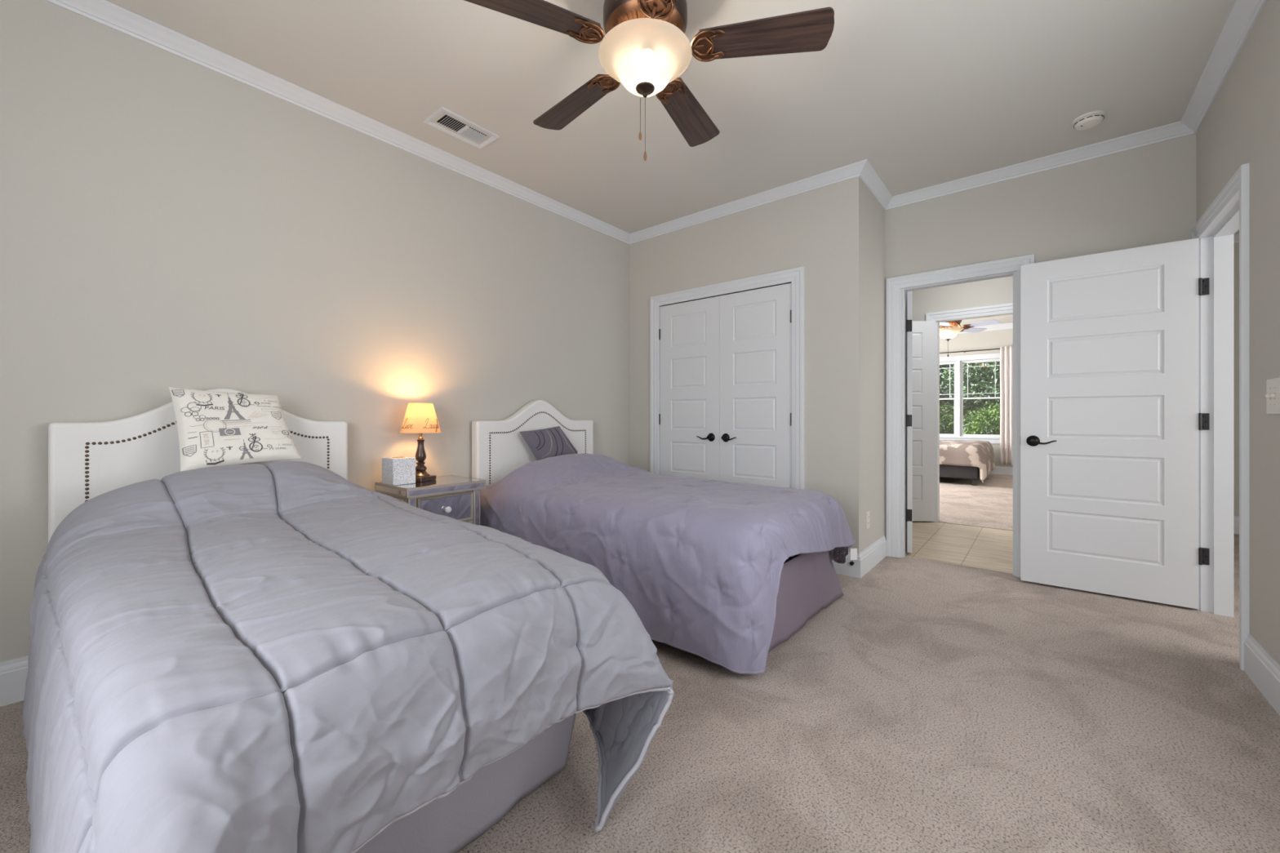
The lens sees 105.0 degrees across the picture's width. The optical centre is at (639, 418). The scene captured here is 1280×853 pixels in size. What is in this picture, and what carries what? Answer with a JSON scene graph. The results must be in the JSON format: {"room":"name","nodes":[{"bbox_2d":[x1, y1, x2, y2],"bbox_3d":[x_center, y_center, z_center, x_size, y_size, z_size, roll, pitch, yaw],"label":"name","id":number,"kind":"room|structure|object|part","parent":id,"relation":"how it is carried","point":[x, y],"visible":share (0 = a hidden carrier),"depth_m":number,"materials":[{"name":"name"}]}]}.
{"room":"bedroom","nodes":[
{"label":"bedroom","id":0,"kind":"room"},
{"bbox_2d":[0,0,629,662],"bbox_3d":[-1.346,-0.304,3.089,0.115,2.708,5.282,0,0,40],"label":"wall","id":1,"kind":"structure","parent":0,"point":[167,220],"depth_m":2.34,"materials":[{"name":"grey paint"}]},
{"bbox_2d":[0,655,28,706],"bbox_3d":[-1.410,0.971,2.731,0.243,0.158,4.417,0,0,40],"label":"baseboard","id":2,"kind":"structure","parent":1,"relation":"attached to","point":[13,673],"depth_m":1.81,"materials":[{"name":"white paint"}]},
{"bbox_2d":[44,0,1266,244],"bbox_3d":[0.102,-1.627,1.927,3.599,0.063,5.103,0,0,40],"label":"trim","id":3,"kind":"structure","parent":1,"relation":"attached to","point":[1243,15],"depth_m":2.82,"materials":[{"name":"white paint"}]},
{"bbox_2d":[0,473,1279,852],"bbox_3d":[3.013,1.073,4.201,6.500,0.054,12.545,0,0,40],"label":"floor","id":4,"kind":"structure","parent":0,"point":[931,706],"depth_m":1.62,"materials":[{"name":"beige carpet"}]},
{"bbox_2d":[48,388,576,852],"bbox_3d":[-1.178,0.457,1.653,1.942,1.186,1.034,0,0,40],"label":"twin bed","id":5,"kind":"object","parent":4,"relation":"on","point":[87,460],"visible":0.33,"depth_m":1.85,"materials":[{"name":"white"}]},
{"bbox_3d":[-1.903,0.457,2.242,0.075,1.186,1.020,0,0,40],"label":"headboard","id":6,"kind":"part","parent":5,"relation":"part of","materials":[{"name":"white leather"}]},
{"bbox_2d":[22,461,674,852],"bbox_3d":[-1.004,0.614,1.566,2.137,0.852,1.227,0,0,40],"label":"comforter","id":7,"kind":"object","parent":5,"relation":"on","point":[282,656],"visible":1,"depth_m":0.95,"materials":[{"name":"grey fabric"}]},
{"bbox_2d":[168,386,301,471],"bbox_3d":[-1.749,0.043,2.142,0.199,0.346,0.426,0,0,40],"label":"printed pillow","id":8,"kind":"object","parent":7,"relation":"on","point":[215,428],"visible":1,"depth_m":2.08,"materials":[{"name":"white fabric"}]},
{"bbox_2d":[375,475,485,524],"bbox_3d":[-1.192,0.705,2.811,0.382,0.690,0.461,0,0,40],"label":"nightstand","id":9,"kind":"object","parent":4,"relation":"on","point":[456,497],"visible":0.36,"depth_m":2.71,"materials":[{"name":"silver metal"}]},
{"bbox_2d":[382,456,415,485],"bbox_3d":[-1.334,0.288,2.716,0.140,0.144,0.122,0,0,40],"label":"tissue box","id":10,"kind":"object","parent":9,"relation":"on","point":[397,470],"visible":1,"depth_m":2.67,"materials":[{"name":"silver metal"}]},
{"bbox_3d":[-1.202,0.730,2.575,0.042,0.640,0.042,0,0,40],"label":"leg","id":11,"kind":"part","parent":9,"relation":"part of","materials":[{"name":"beige"}]},
{"bbox_2d":[400,402,440,481],"bbox_3d":[-1.270,0.136,2.845,0.218,0.448,0.218,0,0,40],"label":"table lamp","id":12,"kind":"object","parent":9,"relation":"on","point":[420,418],"visible":0.99,"depth_m":2.79,"materials":[{"name":"beige fabric"}]},
{"bbox_3d":[-1.270,-0.002,2.845,0.218,0.172,0.218,0,0,40],"label":"lamp shade","id":13,"kind":"part","parent":12,"relation":"part of","materials":[{"name":"beige fabric"}]},
{"bbox_3d":[-1.067,0.502,2.709,0.015,0.160,0.324,0,0,40],"label":"drawer","id":14,"kind":"part","parent":9,"relation":"part of","materials":[{"name":"beige"}]},
{"bbox_2d":[420,493,471,519],"bbox_3d":[-1.070,0.502,2.711,0.008,0.140,0.304,0,0,40],"label":"drawer","id":15,"kind":"object","parent":9,"relation":"on","point":[460,504],"depth_m":2.72,"materials":[{"name":"grey glass"}]},
{"bbox_3d":[-1.055,0.502,2.700,0.028,0.037,0.037,0,0,40],"label":"knob","id":16,"kind":"part","parent":9,"relation":"part of","materials":[{"name":"clear glass"}]},
{"bbox_3d":[-0.961,0.730,2.866,0.042,0.640,0.042,0,0,40],"label":"leg","id":17,"kind":"part","parent":9,"relation":"part of","materials":[{"name":"beige"}]},
{"bbox_2d":[471,400,844,655],"bbox_3d":[0.038,0.457,3.065,2.045,1.186,1.203,0,0,40],"label":"twin bed","id":18,"kind":"object","parent":4,"relation":"on","point":[809,583],"visible":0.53,"depth_m":3.23,"materials":[{"name":"white"}]},
{"bbox_3d":[-0.749,0.457,3.641,0.075,1.186,1.075,0,0,40],"label":"headboard","id":19,"kind":"part","parent":18,"relation":"part of","materials":[{"name":"white"}]},
{"bbox_2d":[519,426,581,460],"bbox_3d":[-0.640,0.209,3.593,0.094,0.302,0.572,0,0,44],"label":"accent pillow","id":20,"kind":"object","parent":18,"relation":"on","point":[544,443],"visible":0.85,"depth_m":3.53,"materials":[{"name":"grey fabric"}]},
{"bbox_2d":[480,453,857,674],"bbox_3d":[0.091,0.636,2.971,2.061,0.772,1.345,0,0,40],"label":"comforter","id":21,"kind":"object","parent":18,"relation":"on","point":[700,562],"visible":0.9,"depth_m":2.28,"materials":[{"name":"purple fabric"}]},
{"bbox_2d":[939,464,980,485],"bbox_3d":[5.024,0.765,8.916,2.000,0.570,1.850,0,0,40],"label":"double bed","id":22,"kind":"object","parent":4,"relation":"on","point":[972,473],"visible":0.17,"depth_m":7.71,"materials":[{"name":"brown wood"}]},
{"bbox_2d":[939,440,995,483],"bbox_3d":[5.052,0.698,8.849,2.089,0.590,1.902,0,0,40],"label":"comforter","id":23,"kind":"object","parent":22,"relation":"on","point":[980,454],"visible":0.4,"depth_m":7.73,"materials":[{"name":"beige fabric"}]},
{"bbox_3d":[5.200,0.998,7.637,0.060,0.105,0.060,0,0,40],"label":"leg","id":24,"kind":"part","parent":22,"relation":"part of","materials":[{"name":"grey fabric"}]},
{"bbox_2d":[105,0,1235,233],"bbox_3d":[0.102,-1.688,1.927,3.829,0.060,5.333,0,0,40],"label":"ceiling","id":25,"kind":"structure","parent":0,"point":[927,92],"depth_m":2.45,"materials":[{"name":"white paint"}]},
{"bbox_2d":[423,106,499,149],"bbox_3d":[-1.016,-1.654,2.814,0.200,0.008,0.356,0,0,40],"label":"ceiling vent","id":26,"kind":"object","parent":25,"relation":"in","point":[460,128],"visible":1,"depth_m":2.81,"materials":[{"name":"white metal"}]},
{"bbox_2d":[464,0,834,160],"bbox_3d":[0.004,-1.315,1.885,1.276,0.688,1.294,0,0,40],"label":"ceiling fan","id":27,"kind":"object","parent":25,"relation":"hanging from","point":[645,47],"visible":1,"depth_m":1.78,"materials":[{"name":"brown wood"}]},
{"bbox_3d":[-0.367,-1.379,1.658,0.486,0.036,0.158,0,0,-26],"label":"blade","id":28,"kind":"part","parent":27,"relation":"part of","materials":[{"name":"brown wood"}]},
{"bbox_3d":[-0.283,-1.379,2.159,0.158,0.036,0.486,0,0,-44],"label":"blade","id":29,"kind":"part","parent":27,"relation":"part of","materials":[{"name":"brown wood"}]},
{"bbox_3d":[0.001,-1.143,1.851,0.002,0.128,0.003,0,0,40],"label":"pull chain","id":30,"kind":"part","parent":27,"relation":"part of","materials":[{"name":"grey metal"}]},
{"bbox_3d":[0.019,-1.109,1.851,0.002,0.209,0.003,0,0,40],"label":"pull chain","id":31,"kind":"part","parent":27,"relation":"part of","materials":[{"name":"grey metal"}]},
{"bbox_3d":[0.019,-1.425,1.851,0.300,0.058,0.300,0,0,40],"label":"motor plate","id":32,"kind":"part","parent":27,"relation":"part of","materials":[{"name":"orange metal"}]},
{"bbox_3d":[0.019,-1.305,1.851,0.350,0.126,0.350,0,0,40],"label":"lamp shade","id":33,"kind":"part","parent":27,"relation":"part of","materials":[{"name":"white glass"}]},
{"bbox_3d":[0.219,-1.379,2.234,0.158,0.036,0.486,0,0,28],"label":"blade","id":34,"kind":"part","parent":27,"relation":"part of","materials":[{"name":"brown wood"}]},
{"bbox_3d":[0.446,-1.379,1.780,0.486,0.036,0.158,0,0,10],"label":"blade","id":35,"kind":"part","parent":27,"relation":"part of","materials":[{"name":"brown wood"}]},
{"bbox_2d":[1071,110,1106,130],"bbox_3d":[2.482,-1.638,2.717,0.142,0.041,0.142,0,0,40],"label":"smoke detector","id":36,"kind":"object","parent":25,"relation":"attached to","point":[1091,119],"visible":1,"depth_m":2.69,"materials":[{"name":"white plastic"}]},
{"bbox_2d":[629,176,863,553],"bbox_3d":[0.709,-0.304,3.920,1.998,2.708,0.115,0,0,40],"label":"wall","id":37,"kind":"structure","parent":0,"point":[820,230],"depth_m":3.45,"materials":[{"name":"grey paint"}]},
{"bbox_2d":[658,296,719,480],"bbox_3d":[0.395,0.030,4.096,0.600,2.017,0.090,0,0,40],"label":"door","id":38,"kind":"structure","parent":37,"relation":"in","point":[689,332],"depth_m":4.09,"materials":[{"name":"white paint"}]},
{"bbox_3d":[0.528,0.153,3.964,0.146,0.068,0.056,0,0,40],"label":"handle","id":39,"kind":"part","parent":38,"relation":"part of","materials":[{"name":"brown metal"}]},
{"bbox_2d":[649,266,804,489],"bbox_3d":[0.625,-0.010,3.901,1.374,2.120,0.022,0,0,40],"label":"trim","id":40,"kind":"structure","parent":37,"relation":"attached to","point":[796,275],"depth_m":3.60,"materials":[{"name":"white paint"}]},
{"bbox_2d":[662,282,791,306],"bbox_3d":[0.668,0.026,3.954,1.234,2.048,0.115,0,0,40],"label":"trim","id":41,"kind":"structure","parent":37,"relation":"attached to","point":[787,282],"depth_m":3.93,"materials":[{"name":"white paint"}]},
{"bbox_2d":[720,283,791,488],"bbox_3d":[0.859,0.030,3.714,0.599,2.017,0.090,0,0,40],"label":"door","id":42,"kind":"structure","parent":37,"relation":"in","point":[756,325],"depth_m":3.71,"materials":[{"name":"white paint"}]},
{"bbox_3d":[0.691,0.153,3.830,0.146,0.068,0.056,0,0,40],"label":"handle","id":43,"kind":"part","parent":42,"relation":"part of","materials":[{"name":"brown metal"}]},
{"bbox_2d":[863,182,884,549],"bbox_3d":[1.653,-0.304,3.585,0.115,2.708,0.571,0,0,40],"label":"wall","id":44,"kind":"structure","parent":0,"point":[873,212],"depth_m":3.52,"materials":[{"name":"grey paint"}]},
{"bbox_2d":[831,534,886,578],"bbox_3d":[1.517,0.971,3.600,0.374,0.158,0.681,0,0,40],"label":"baseboard","id":45,"kind":"structure","parent":44,"relation":"attached to","point":[867,559],"depth_m":3.31,"materials":[{"name":"white paint"}]},
{"bbox_2d":[866,511,869,528],"bbox_3d":[1.578,0.705,3.398,0.007,0.116,0.072,0,0,40],"label":"power outlet","id":46,"kind":"object","parent":44,"relation":"attached to","point":[867,513],"visible":1,"depth_m":3.38,"materials":[{"name":"white plastic"}]},
{"bbox_2d":[905,275,1013,320],"bbox_3d":[2.579,-0.350,5.388,4.320,2.800,0.115,0,0,40],"label":"wall","id":47,"kind":"structure","parent":0,"point":[995,291],"depth_m":4.83,"materials":[{"name":"grey paint"}]},
{"bbox_2d":[912,320,934,521],"bbox_3d":[2.593,0.029,4.937,0.771,2.014,0.099,0,0,0],"label":"door","id":48,"kind":"structure","parent":47,"relation":"in","point":[923,331],"depth_m":4.94,"materials":[{"name":"white paint"}]},
{"bbox_2d":[925,302,1013,522],"bbox_3d":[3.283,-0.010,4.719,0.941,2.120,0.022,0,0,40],"label":"trim","id":49,"kind":"structure","parent":47,"relation":"attached to","point":[1004,308],"depth_m":4.86,"materials":[{"name":"white paint"}]},
{"bbox_2d":[939,328,1013,466],"bbox_3d":[6.137,-0.350,9.700,4.320,2.800,0.115,0,0,40],"label":"wall","id":50,"kind":"structure","parent":0,"point":[988,340],"depth_m":9.33,"materials":[{"name":"grey paint"}]},
{"bbox_2d":[939,348,999,353],"bbox_3d":[6.149,-1.285,9.553,1.924,0.044,0.097,0,0,40],"label":"curtain rod","id":51,"kind":"object","parent":50,"relation":"attached to","point":[992,348],"visible":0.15,"depth_m":9.38,"materials":[{"name":"black metal"}]},
{"bbox_2d":[1000,346,1013,465],"bbox_3d":[6.722,-0.233,8.985,0.226,2.165,0.069,0,0,40],"label":"curtain","id":52,"kind":"object","parent":51,"relation":"hanging from","point":[1006,352],"visible":0.88,"depth_m":8.98,"materials":[{"name":"white fabric"}]},
{"bbox_2d":[939,352,1000,444],"bbox_3d":[6.218,-0.372,9.594,1.620,1.695,0.145,0,0,40],"label":"window","id":53,"kind":"structure","parent":50,"relation":"in","point":[958,398],"depth_m":9.55,"materials":[{"name":"white paint"}]},
{"bbox_3d":[5.968,-0.734,9.864,0.640,0.728,0.030,0,0,40],"label":"sash","id":54,"kind":"part","parent":53,"relation":"part of","materials":[{"name":"white paint"}]},
{"bbox_3d":[5.951,-0.030,9.843,0.640,0.736,0.030,0,0,40],"label":"sash","id":55,"kind":"part","parent":53,"relation":"part of","materials":[{"name":"white paint"}]},
{"bbox_3d":[5.958,-0.380,9.851,0.680,1.470,0.080,0,0,40],"label":"frame","id":56,"kind":"part","parent":53,"relation":"part of","materials":[{"name":"white paint"}]},
{"bbox_3d":[6.521,-0.380,9.386,0.680,1.470,0.080,0,0,40],"label":"frame","id":57,"kind":"part","parent":53,"relation":"part of","materials":[{"name":"white paint"}]},
{"bbox_3d":[6.532,-0.734,9.400,0.640,0.728,0.030,0,0,40],"label":"sash","id":58,"kind":"part","parent":53,"relation":"part of","materials":[{"name":"white paint"}]},
{"bbox_3d":[6.514,-0.030,9.379,0.640,0.736,0.030,0,0,40],"label":"sash","id":59,"kind":"part","parent":53,"relation":"part of","materials":[{"name":"white paint"}]},
{"bbox_2d":[957,322,1013,333],"bbox_3d":[6.069,-1.699,9.617,4.320,0.098,0.098,0,0,40],"label":"trim","id":60,"kind":"structure","parent":50,"relation":"attached to","point":[1010,325],"depth_m":9.15,"materials":[{"name":"white paint"}]},
{"bbox_2d":[989,466,1013,475],"bbox_3d":[6.096,0.971,9.649,4.320,0.158,0.015,0,0,40],"label":"baseboard","id":61,"kind":"structure","parent":50,"relation":"attached to","point":[1006,470],"depth_m":9.12,"materials":[{"name":"white paint"}]},
{"bbox_2d":[956,314,1013,327],"bbox_3d":[4.358,-1.780,7.544,4.320,0.060,5.705,0,0,40],"label":"ceiling","id":62,"kind":"structure","parent":0,"point":[1005,318],"depth_m":8.71,"materials":[{"name":"white paint"}]},
{"bbox_2d":[939,319,999,356],"bbox_3d":[4.600,-1.332,7.377,1.275,0.836,1.226,0,0,3],"label":"ceiling fan","id":63,"kind":"object","parent":62,"relation":"hanging from","point":[948,331],"visible":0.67,"depth_m":7.20,"materials":[{"name":"white glass"}]},
{"bbox_3d":[4.320,-1.337,6.993,0.177,0.040,0.446,0,0,40],"label":"blade","id":64,"kind":"part","parent":63,"relation":"part of","materials":[{"name":"white"}]},
{"bbox_3d":[4.597,-1.389,7.330,0.336,0.065,0.336,0,0,40],"label":"motor plate","id":65,"kind":"part","parent":63,"relation":"part of","materials":[{"name":"orange metal"}]},
{"bbox_3d":[4.597,-1.252,7.330,0.392,0.141,0.392,0,0,40],"label":"lamp shade","id":66,"kind":"part","parent":63,"relation":"part of","materials":[{"name":"white glass"}]},
{"bbox_3d":[5.020,-1.337,7.440,0.446,0.040,0.177,0,0,-14],"label":"blade","id":67,"kind":"part","parent":63,"relation":"part of","materials":[{"name":"white"}]},
{"bbox_3d":[4.832,-1.337,6.962,0.177,0.040,0.446,0,0,-32],"label":"blade","id":68,"kind":"part","parent":63,"relation":"part of","materials":[{"name":"white"}]},
{"bbox_2d":[884,133,1196,540],"bbox_3d":[2.013,-0.304,3.733,2.952,2.708,0.115,0,0,40],"label":"wall","id":69,"kind":"structure","parent":0,"point":[1144,196],"depth_m":3.13,"materials":[{"name":"grey paint"}]},
{"bbox_2d":[905,291,912,552],"bbox_3d":[2.196,0.029,4.117,0.099,2.014,0.723,0,0,16],"label":"door","id":70,"kind":"structure","parent":69,"relation":"in","point":[908,295],"depth_m":3.79,"materials":[{"name":"white paint"}]},
{"bbox_2d":[905,275,1013,291],"bbox_3d":[2.310,-0.008,3.577,0.882,2.116,0.022,0,0,40],"label":"trim","id":71,"kind":"structure","parent":69,"relation":"attached to","point":[1008,275],"depth_m":3.56,"materials":[{"name":"white paint"}]},
{"bbox_2d":[886,253,1034,577],"bbox_3d":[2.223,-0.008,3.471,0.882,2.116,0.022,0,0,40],"label":"trim","id":72,"kind":"structure","parent":69,"relation":"attached to","point":[895,284],"depth_m":3.70,"materials":[{"name":"white paint"}]},
{"bbox_2d":[1020,237,1208,608],"bbox_3d":[2.759,0.029,2.904,0.806,2.014,0.146,0,0,39],"label":"door","id":73,"kind":"structure","parent":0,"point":[1111,420],"depth_m":2.87,"materials":[{"name":"white paint"}]},
{"bbox_3d":[2.497,0.143,3.057,0.146,0.068,0.056,0,0,39],"label":"handle","id":74,"kind":"part","parent":73,"relation":"part of","materials":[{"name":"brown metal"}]},
{"bbox_2d":[1234,242,1239,516],"bbox_3d":[4.282,-0.304,2.262,2.193,2.708,5.060,0,0,40],"label":"wall","id":75,"kind":"structure","parent":0,"point":[1236,245],"depth_m":4.47,"materials":[{"name":"grey paint"}]},
{"bbox_2d":[1234,515,1239,533],"bbox_3d":[5.801,0.971,4.149,2.133,0.158,0.015,0,0,40],"label":"baseboard","id":76,"kind":"structure","parent":75,"relation":"attached to","point":[1236,518],"depth_m":4.46,"materials":[{"name":"white paint"}]},
{"bbox_2d":[1234,233,1239,243],"bbox_3d":[5.784,-1.627,4.128,2.133,0.063,0.070,0,0,40],"label":"trim","id":77,"kind":"structure","parent":75,"relation":"attached to","point":[1236,236],"depth_m":4.44,"materials":[{"name":"white paint"}]},
{"bbox_2d":[1196,0,1279,665],"bbox_3d":[2.019,-0.304,1.332,0.115,2.708,6.855,0,0,40],"label":"wall","id":78,"kind":"structure","parent":0,"point":[1241,126],"depth_m":1.91,"materials":[{"name":"grey paint"}]},
{"bbox_2d":[1200,194,1239,617],"bbox_3d":[2.859,0.024,2.350,0.115,2.052,0.783,0,0,40],"label":"door frame","id":79,"kind":"structure","parent":78,"relation":"attached to","point":[1217,243],"depth_m":2.63,"materials":[{"name":"white paint"}]},
{"bbox_2d":[1191,163,1249,670],"bbox_3d":[2.806,-0.004,2.394,0.022,2.107,0.914,0,0,40],"label":"trim","id":80,"kind":"structure","parent":78,"relation":"attached to","point":[1239,183],"depth_m":2.05,"materials":[{"name":"white paint"}]},
{"bbox_2d":[1244,633,1279,715],"bbox_3d":[1.188,0.971,0.427,0.015,0.158,4.171,0,0,40],"label":"baseboard","id":81,"kind":"structure","parent":78,"relation":"attached to","point":[1262,669],"depth_m":1.87,"materials":[{"name":"white paint"}]},
{"bbox_2d":[1265,377,1279,414],"bbox_3d":[2.328,-0.081,1.810,0.018,0.132,0.140,0,0,40],"label":"light switch","id":82,"kind":"object","parent":78,"relation":"attached to","point":[1273,385],"visible":1,"depth_m":1.80,"materials":[{"name":"white plastic"}]},
{"label":"outside","id":83,"kind":"structure","parent":0,"visible":0},
{"bbox_3d":[10.433,1.375,15.785,20.000,0.050,14.370,0,0,40],"label":"lawn","id":84,"kind":"structure","parent":83,"visible":0},
{"bbox_2d":[939,401,954,434],"bbox_3d":[7.204,0.445,12.153,1.404,1.816,1.365,0,0,40],"label":"shrub","id":85,"kind":"object","parent":84,"relation":"on","point":[948,420],"visible":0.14,"depth_m":11.71,"materials":[{"name":"green plant"}]},
{"bbox_2d":[939,361,999,426],"bbox_3d":[9.626,-0.407,13.099,2.900,3.517,2.358,0,0,40],"label":"tree","id":86,"kind":"object","parent":84,"relation":"on","point":[981,384],"visible":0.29,"depth_m":12.93,"materials":[{"name":"green plant"}]},
{"bbox_2d":[939,361,999,434],"bbox_3d":[10.921,-1.056,16.481,5.366,4.815,3.228,0,0,40],"label":"tree","id":87,"kind":"object","parent":84,"relation":"on","point":[941,389],"visible":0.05,"depth_m":15.93,"materials":[{"name":"green plant"}]},
{"bbox_2d":[963,400,999,435],"bbox_3d":[8.061,0.462,11.040,1.407,1.783,1.335,0,0,40],"label":"shrub","id":88,"kind":"object","parent":84,"relation":"on","point":[976,426],"visible":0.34,"depth_m":10.99,"materials":[{"name":"green plant"}]}
]}

